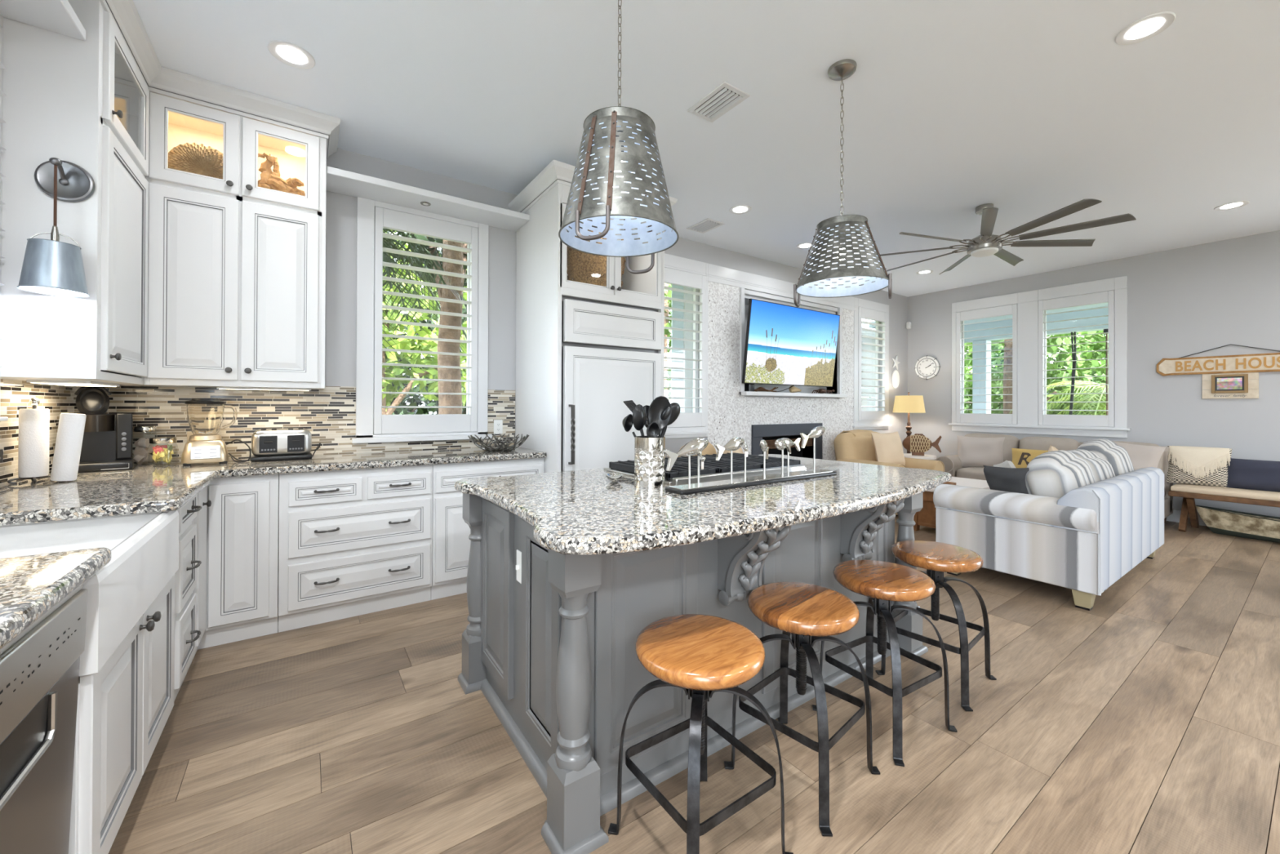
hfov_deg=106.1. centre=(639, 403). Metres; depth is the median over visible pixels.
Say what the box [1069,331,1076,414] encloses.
chain
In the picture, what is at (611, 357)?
refrigerator
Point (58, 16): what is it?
trim
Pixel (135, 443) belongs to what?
pod
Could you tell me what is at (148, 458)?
pod
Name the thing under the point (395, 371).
tree
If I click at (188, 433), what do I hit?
power outlet
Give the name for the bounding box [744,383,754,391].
speaker
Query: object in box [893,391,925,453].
table lamp
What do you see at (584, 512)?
island countertop
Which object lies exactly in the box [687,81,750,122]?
ceiling vent
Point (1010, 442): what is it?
cushion
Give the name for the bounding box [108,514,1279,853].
floor
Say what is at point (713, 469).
gas cooktop
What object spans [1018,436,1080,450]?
cushion
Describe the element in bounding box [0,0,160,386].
upper cabinet
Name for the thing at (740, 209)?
recessed light
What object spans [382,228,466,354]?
palm
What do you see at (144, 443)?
pod
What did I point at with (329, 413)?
wall
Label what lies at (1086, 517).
sofa
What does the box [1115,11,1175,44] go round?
recessed light
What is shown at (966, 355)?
tree
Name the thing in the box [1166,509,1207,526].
baseboard
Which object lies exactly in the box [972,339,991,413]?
porch post
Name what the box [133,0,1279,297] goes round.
ceiling
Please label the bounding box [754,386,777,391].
branch
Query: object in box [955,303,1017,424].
window
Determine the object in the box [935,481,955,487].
wooden tray
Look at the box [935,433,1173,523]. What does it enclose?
sofa
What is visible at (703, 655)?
bar stool
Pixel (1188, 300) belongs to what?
wall
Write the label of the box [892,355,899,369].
starfish
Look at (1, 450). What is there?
power outlet
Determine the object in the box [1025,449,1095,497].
cushion
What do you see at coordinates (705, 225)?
ceiling vent
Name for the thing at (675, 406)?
skimmer
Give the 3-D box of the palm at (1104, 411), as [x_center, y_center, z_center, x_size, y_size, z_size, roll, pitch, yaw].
[8.487,0.791,8.977,3.451,2.051,3.716,0,0,-35]
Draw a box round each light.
[26,379,119,386]
[216,386,311,391]
[267,40,315,69]
[420,201,431,206]
[728,204,751,214]
[795,242,812,248]
[915,270,933,274]
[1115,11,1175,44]
[1213,200,1248,210]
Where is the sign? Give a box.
[1156,343,1279,376]
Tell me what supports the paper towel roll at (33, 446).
on the paper towel holder
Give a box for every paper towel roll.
[17,408,49,477]
[49,413,86,480]
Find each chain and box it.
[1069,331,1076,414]
[1103,328,1108,415]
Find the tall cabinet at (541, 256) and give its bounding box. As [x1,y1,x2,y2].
[508,159,677,472]
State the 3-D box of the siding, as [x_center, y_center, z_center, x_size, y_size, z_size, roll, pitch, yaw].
[0.766,0.076,6.149,0.940,3.400,0.080,0,0,-35]
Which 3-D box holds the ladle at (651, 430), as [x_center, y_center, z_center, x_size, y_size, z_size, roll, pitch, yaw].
[0.040,0.201,1.972,0.056,0.257,0.069,0,0,34]
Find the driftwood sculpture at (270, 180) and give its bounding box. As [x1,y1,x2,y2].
[257,152,305,195]
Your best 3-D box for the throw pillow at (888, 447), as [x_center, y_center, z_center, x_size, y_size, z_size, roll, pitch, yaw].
[3.084,0.566,5.972,0.500,0.437,0.201,0,0,-27]
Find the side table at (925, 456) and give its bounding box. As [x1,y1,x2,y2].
[903,453,936,459]
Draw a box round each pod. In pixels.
[133,437,146,446]
[133,446,146,455]
[133,454,146,464]
[137,438,151,448]
[142,453,153,462]
[143,444,153,453]
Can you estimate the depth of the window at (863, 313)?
7.09 m
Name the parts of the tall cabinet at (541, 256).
door, crown molding, rail, door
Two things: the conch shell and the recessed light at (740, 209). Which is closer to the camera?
the recessed light at (740, 209)
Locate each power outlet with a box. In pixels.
[0,448,3,462]
[186,431,193,441]
[493,419,502,434]
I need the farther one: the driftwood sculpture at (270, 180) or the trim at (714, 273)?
the trim at (714, 273)
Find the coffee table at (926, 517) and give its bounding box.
[913,476,989,530]
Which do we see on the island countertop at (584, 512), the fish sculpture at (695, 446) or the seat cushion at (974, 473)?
the fish sculpture at (695, 446)
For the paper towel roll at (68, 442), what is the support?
on the countertop at (31, 585)
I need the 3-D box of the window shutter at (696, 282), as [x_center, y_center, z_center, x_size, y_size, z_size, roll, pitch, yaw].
[0.398,-0.569,5.036,0.660,1.620,0.182,0,0,-35]
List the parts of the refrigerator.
handle, drawer panel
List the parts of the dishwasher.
pocket handle, door, control panel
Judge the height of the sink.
0.232 m
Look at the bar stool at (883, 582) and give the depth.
1.86 m
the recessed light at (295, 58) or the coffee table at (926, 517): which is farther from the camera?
the coffee table at (926, 517)
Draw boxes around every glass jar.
[133,426,156,431]
[149,436,177,463]
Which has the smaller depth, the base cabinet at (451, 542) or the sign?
the base cabinet at (451, 542)
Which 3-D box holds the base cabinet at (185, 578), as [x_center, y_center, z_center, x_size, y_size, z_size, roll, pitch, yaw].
[-2.159,0.811,1.886,0.645,0.875,0.440,0,0,-35]
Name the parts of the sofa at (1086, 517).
arm panel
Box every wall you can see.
[0,111,907,485]
[861,323,875,410]
[907,230,1279,517]
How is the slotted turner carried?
in the utensil crock
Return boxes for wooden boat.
[1195,505,1279,542]
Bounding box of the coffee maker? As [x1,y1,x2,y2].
[54,386,133,472]
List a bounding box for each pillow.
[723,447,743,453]
[871,431,905,465]
[956,435,1004,466]
[983,465,1029,493]
[993,460,1015,467]
[1011,448,1048,467]
[1048,444,1058,451]
[1098,438,1166,470]
[1166,445,1231,487]
[1225,457,1279,492]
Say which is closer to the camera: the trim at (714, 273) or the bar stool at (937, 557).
the bar stool at (937, 557)
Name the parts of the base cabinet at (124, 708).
door, knob, knob, door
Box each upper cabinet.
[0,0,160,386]
[143,66,340,389]
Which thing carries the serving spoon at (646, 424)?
in the utensil crock
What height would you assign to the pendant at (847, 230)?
1.212 m
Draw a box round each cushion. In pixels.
[956,466,986,479]
[964,433,1019,462]
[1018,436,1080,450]
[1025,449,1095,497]
[1067,448,1115,482]
[1075,439,1134,475]
[1083,440,1164,472]
[1170,483,1279,501]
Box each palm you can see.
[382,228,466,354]
[994,391,1108,415]
[1046,380,1108,415]
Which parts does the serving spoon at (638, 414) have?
handle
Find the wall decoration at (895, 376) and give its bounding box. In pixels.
[891,369,899,388]
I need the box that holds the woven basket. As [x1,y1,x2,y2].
[566,229,625,287]
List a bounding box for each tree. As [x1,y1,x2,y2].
[382,228,466,414]
[382,229,466,414]
[385,240,466,414]
[663,283,671,401]
[868,329,1108,413]
[964,330,1106,410]
[964,331,1108,414]
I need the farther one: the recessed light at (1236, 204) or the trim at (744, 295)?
the trim at (744, 295)
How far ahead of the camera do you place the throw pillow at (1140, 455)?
5.04 m
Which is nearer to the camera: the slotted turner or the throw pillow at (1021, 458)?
the slotted turner
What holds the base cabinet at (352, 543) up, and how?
on the floor
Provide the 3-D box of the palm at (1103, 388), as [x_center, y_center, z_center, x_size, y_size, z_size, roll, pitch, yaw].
[7.803,0.701,7.869,3.512,2.217,3.457,0,0,-35]
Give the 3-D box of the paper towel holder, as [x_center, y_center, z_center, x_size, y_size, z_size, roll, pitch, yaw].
[-2.569,0.152,2.041,0.095,0.359,0.102,0,0,-7]
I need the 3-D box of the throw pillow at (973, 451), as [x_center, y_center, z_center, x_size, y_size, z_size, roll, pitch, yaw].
[4.438,0.629,6.280,0.520,0.413,0.216,0,0,37]
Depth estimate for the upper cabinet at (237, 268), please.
2.71 m
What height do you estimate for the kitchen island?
0.890 m
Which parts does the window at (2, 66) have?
shutter frame, casing, sill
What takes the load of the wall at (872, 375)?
on the ground
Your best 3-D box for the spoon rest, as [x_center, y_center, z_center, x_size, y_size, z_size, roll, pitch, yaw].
[-0.117,0.326,2.163,0.075,0.026,0.276,0,0,-5]
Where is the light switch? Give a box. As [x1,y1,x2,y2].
[515,549,521,583]
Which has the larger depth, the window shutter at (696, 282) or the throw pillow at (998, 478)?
the window shutter at (696, 282)
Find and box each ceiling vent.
[686,217,724,233]
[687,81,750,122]
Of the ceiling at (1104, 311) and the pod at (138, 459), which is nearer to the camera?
the pod at (138, 459)
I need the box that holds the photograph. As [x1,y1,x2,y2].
[1217,377,1242,389]
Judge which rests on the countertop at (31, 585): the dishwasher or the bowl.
the bowl
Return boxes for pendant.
[558,0,679,274]
[793,58,892,306]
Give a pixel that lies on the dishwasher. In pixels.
(39, 668)
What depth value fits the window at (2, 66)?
1.80 m
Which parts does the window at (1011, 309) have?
sash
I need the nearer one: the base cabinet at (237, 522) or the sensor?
the base cabinet at (237, 522)
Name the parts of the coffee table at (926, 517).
leg, panel, frame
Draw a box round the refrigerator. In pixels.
[560,296,661,471]
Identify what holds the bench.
on the floor
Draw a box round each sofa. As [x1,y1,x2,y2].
[933,439,1164,610]
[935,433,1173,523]
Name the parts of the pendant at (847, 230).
handle, chain, lamp shade, handle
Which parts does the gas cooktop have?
rail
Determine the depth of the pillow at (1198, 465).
4.90 m
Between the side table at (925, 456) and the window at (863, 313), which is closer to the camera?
the side table at (925, 456)
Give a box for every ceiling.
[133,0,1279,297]
[869,302,1108,342]
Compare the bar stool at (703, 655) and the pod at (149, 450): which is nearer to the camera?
the bar stool at (703, 655)
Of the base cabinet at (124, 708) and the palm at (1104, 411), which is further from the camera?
the palm at (1104, 411)
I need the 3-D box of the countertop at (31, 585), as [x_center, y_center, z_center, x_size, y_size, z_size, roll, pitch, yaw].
[-0.823,0.356,1.534,2.437,0.040,4.260,0,0,-35]
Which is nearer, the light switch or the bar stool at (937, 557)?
the light switch
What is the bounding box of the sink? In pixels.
[0,509,178,675]
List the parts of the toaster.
control panel, control panel, power cord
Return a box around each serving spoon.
[632,404,645,437]
[643,404,649,427]
[647,395,671,434]
[657,425,667,437]
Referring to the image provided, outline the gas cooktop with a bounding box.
[604,452,806,485]
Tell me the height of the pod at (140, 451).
0.056 m
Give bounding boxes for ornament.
[168,142,222,191]
[811,388,835,393]
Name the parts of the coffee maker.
lid, lid handle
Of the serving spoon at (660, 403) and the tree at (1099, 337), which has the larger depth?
the tree at (1099, 337)
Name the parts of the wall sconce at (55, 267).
lamp shade, cord, hook arm, plate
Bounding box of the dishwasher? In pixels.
[0,583,88,853]
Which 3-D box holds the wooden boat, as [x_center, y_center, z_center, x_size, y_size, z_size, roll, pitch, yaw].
[6.166,1.164,4.206,0.284,0.267,1.728,0,0,-35]
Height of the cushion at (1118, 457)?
0.498 m
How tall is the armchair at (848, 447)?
0.897 m
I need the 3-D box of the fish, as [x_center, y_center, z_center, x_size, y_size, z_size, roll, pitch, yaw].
[3.688,0.531,6.301,0.444,0.285,0.118,0,0,27]
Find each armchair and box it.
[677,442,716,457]
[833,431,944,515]
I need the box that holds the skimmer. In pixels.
[659,402,679,437]
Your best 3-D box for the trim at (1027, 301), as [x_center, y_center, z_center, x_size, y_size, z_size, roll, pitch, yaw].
[5.125,-0.549,6.345,0.055,1.885,1.910,0,0,-35]
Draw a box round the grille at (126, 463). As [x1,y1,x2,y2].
[100,462,128,470]
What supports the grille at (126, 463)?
attached to the coffee maker
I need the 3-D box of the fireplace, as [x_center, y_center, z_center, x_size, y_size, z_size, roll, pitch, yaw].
[1.711,0.762,6.130,1.320,1.035,0.485,0,0,-35]
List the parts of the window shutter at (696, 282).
sash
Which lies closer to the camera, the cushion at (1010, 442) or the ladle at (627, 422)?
the ladle at (627, 422)
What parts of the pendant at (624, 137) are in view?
handle, lamp shade, chain, handle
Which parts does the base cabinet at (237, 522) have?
door, knob, door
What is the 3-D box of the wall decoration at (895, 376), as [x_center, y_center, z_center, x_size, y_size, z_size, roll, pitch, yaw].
[3.940,-0.387,7.419,0.216,0.292,0.022,0,0,-35]
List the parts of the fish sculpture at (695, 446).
rod, rod, rod, rod, metal plate, rod, rod, rod, rod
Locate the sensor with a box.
[906,321,911,328]
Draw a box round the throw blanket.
[839,429,874,436]
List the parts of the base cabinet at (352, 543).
drawer, handle, handle, handle, drawer, drawer, drawer, handle, handle, handle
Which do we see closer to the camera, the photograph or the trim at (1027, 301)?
the photograph
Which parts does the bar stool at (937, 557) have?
leg, screw post, seat, foot rail, leg, leg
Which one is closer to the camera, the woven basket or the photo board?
the woven basket
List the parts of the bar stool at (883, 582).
leg, leg, screw post, foot rail, seat, leg, leg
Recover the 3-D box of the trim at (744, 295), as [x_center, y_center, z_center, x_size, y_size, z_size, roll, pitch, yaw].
[1.881,-0.721,6.119,1.960,1.287,0.420,0,0,-35]
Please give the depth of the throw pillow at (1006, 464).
3.94 m
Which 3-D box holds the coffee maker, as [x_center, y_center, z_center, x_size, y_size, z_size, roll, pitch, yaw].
[-2.781,0.114,2.458,0.328,0.435,0.266,0,0,42]
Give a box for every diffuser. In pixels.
[34,382,116,386]
[218,388,308,391]
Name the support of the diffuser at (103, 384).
attached to the light at (68, 383)
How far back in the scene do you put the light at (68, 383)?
2.10 m
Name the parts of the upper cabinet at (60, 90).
knob, knob, door, door, crown molding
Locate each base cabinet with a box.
[68,574,174,853]
[173,494,201,701]
[185,474,279,675]
[278,464,432,632]
[431,457,544,599]
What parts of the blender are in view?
motor, lid, button plate, jug handle, power cord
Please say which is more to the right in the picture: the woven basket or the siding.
the siding
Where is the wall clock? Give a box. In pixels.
[915,355,940,378]
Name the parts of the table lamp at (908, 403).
turned post, lamp shade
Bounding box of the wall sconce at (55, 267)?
[17,157,95,297]
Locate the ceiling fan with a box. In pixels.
[880,198,1136,274]
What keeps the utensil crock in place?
on the island countertop at (584, 512)
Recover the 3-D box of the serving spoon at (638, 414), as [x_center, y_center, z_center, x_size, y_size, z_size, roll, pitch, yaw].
[0.011,0.165,1.985,0.109,0.330,0.033,0,0,-35]
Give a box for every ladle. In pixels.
[622,413,636,436]
[646,422,658,437]
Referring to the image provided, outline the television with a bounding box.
[742,298,839,391]
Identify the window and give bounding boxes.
[0,13,8,421]
[351,196,492,443]
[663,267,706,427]
[857,306,887,420]
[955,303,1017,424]
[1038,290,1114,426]
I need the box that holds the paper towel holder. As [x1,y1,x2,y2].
[7,397,51,484]
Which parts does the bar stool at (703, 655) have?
leg, leg, seat, foot rail, screw post, leg, leg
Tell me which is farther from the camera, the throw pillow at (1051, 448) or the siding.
the siding
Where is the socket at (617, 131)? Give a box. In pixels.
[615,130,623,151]
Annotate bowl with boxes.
[467,433,528,451]
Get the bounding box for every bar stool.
[608,613,793,853]
[724,581,879,836]
[812,559,957,766]
[875,540,996,711]
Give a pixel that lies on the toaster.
(272, 444)
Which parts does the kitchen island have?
turned post, door, panel, turned post, panel, panel, panel, turned post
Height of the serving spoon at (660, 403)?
0.364 m
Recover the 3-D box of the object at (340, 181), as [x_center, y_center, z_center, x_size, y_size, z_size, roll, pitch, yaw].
[-1.489,-1.455,3.492,1.326,0.045,0.305,0,0,-35]
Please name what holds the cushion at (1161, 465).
on the sofa at (953, 464)
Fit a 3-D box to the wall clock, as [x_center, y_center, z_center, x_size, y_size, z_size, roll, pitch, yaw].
[4.409,-0.561,7.394,0.037,0.378,0.378,0,0,-35]
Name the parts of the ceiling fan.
blade, blade, blade, blade, blade, blade, blade, blade, blade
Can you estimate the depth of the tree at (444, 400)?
5.03 m
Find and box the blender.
[181,397,251,466]
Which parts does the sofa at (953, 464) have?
arm panel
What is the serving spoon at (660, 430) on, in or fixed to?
in the utensil crock
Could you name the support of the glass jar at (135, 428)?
on the countertop at (31, 585)
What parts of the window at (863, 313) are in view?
sash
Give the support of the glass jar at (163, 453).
on the countertop at (31, 585)
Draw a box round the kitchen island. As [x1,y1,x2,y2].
[457,492,928,853]
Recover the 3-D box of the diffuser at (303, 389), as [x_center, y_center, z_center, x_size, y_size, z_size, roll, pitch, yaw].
[-2.221,-0.085,2.859,0.420,0.002,0.022,0,0,-35]
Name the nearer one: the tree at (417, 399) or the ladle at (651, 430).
the ladle at (651, 430)
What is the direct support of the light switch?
attached to the kitchen island
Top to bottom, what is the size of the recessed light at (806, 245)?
0.006 m
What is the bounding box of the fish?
[902,433,942,455]
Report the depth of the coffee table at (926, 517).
4.82 m
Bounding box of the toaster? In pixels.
[249,427,320,462]
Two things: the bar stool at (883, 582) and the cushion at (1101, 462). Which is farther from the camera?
the cushion at (1101, 462)
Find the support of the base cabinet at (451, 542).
on the floor
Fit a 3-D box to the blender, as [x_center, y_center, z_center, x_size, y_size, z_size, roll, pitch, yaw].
[-2.407,0.150,2.740,0.298,0.368,0.195,0,0,-43]
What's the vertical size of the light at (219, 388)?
0.014 m
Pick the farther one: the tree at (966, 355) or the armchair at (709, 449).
the tree at (966, 355)
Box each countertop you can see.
[0,445,546,648]
[454,453,951,555]
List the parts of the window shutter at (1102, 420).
sash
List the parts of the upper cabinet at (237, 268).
door, door, knob, knob, crown molding, knob, knob, door, door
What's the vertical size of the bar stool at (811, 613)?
0.584 m
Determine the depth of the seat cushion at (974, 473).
6.07 m
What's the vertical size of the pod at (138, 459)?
0.056 m
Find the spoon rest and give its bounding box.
[605,472,622,481]
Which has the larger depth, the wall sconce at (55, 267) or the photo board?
the photo board
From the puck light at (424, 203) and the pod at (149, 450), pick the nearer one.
the pod at (149, 450)
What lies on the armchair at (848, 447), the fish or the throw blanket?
the throw blanket
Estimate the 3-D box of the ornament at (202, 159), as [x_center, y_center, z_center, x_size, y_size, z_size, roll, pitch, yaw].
[-2.511,-1.335,2.763,0.321,0.305,0.148,0,0,-35]
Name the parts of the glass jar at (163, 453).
lid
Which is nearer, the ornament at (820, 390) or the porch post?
the ornament at (820, 390)
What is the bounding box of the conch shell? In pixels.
[788,385,801,392]
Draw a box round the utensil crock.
[634,435,665,488]
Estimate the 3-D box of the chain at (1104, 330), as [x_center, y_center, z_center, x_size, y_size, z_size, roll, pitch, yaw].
[6.462,-0.020,6.662,0.050,2.040,0.060,0,0,-35]
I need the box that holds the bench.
[1168,483,1279,531]
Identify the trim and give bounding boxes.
[0,0,85,40]
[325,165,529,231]
[663,253,891,438]
[739,287,847,398]
[948,275,1131,437]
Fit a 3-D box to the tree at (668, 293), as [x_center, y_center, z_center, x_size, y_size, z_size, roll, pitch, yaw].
[0.071,-0.676,8.657,2.053,4.941,2.632,0,0,32]
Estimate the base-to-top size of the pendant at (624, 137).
1.185 m
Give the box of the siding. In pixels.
[671,284,693,413]
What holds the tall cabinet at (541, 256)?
on the floor
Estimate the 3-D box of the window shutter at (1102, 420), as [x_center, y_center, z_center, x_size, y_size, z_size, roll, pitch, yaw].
[5.445,-0.537,6.009,0.182,1.620,0.721,0,0,-35]
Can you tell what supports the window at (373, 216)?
in the wall at (329, 413)
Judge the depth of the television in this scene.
5.71 m
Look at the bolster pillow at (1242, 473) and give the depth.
4.62 m
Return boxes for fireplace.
[751,422,822,459]
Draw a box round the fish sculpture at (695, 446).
[662,426,836,494]
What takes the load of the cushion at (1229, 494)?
on the bench
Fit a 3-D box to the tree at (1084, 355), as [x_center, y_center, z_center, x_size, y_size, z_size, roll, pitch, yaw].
[7.745,-0.936,9.746,3.268,5.518,3.046,0,0,-35]
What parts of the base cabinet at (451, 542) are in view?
door, drawer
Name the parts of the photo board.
frame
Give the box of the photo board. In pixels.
[1202,372,1258,398]
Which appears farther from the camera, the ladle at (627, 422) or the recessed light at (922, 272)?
the recessed light at (922, 272)
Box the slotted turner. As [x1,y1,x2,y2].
[623,400,648,437]
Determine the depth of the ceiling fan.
4.04 m
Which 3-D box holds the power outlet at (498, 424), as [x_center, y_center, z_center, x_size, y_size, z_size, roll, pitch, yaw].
[-1.147,0.185,3.897,0.072,0.116,0.010,0,0,-35]
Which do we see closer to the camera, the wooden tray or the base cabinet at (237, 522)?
the base cabinet at (237, 522)
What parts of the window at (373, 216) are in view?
sash, sill, shutter frame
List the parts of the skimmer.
handle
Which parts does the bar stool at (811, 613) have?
leg, leg, screw post, foot rail, seat, leg, leg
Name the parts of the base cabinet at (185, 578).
drawer, drawer, drawer, handle, handle, handle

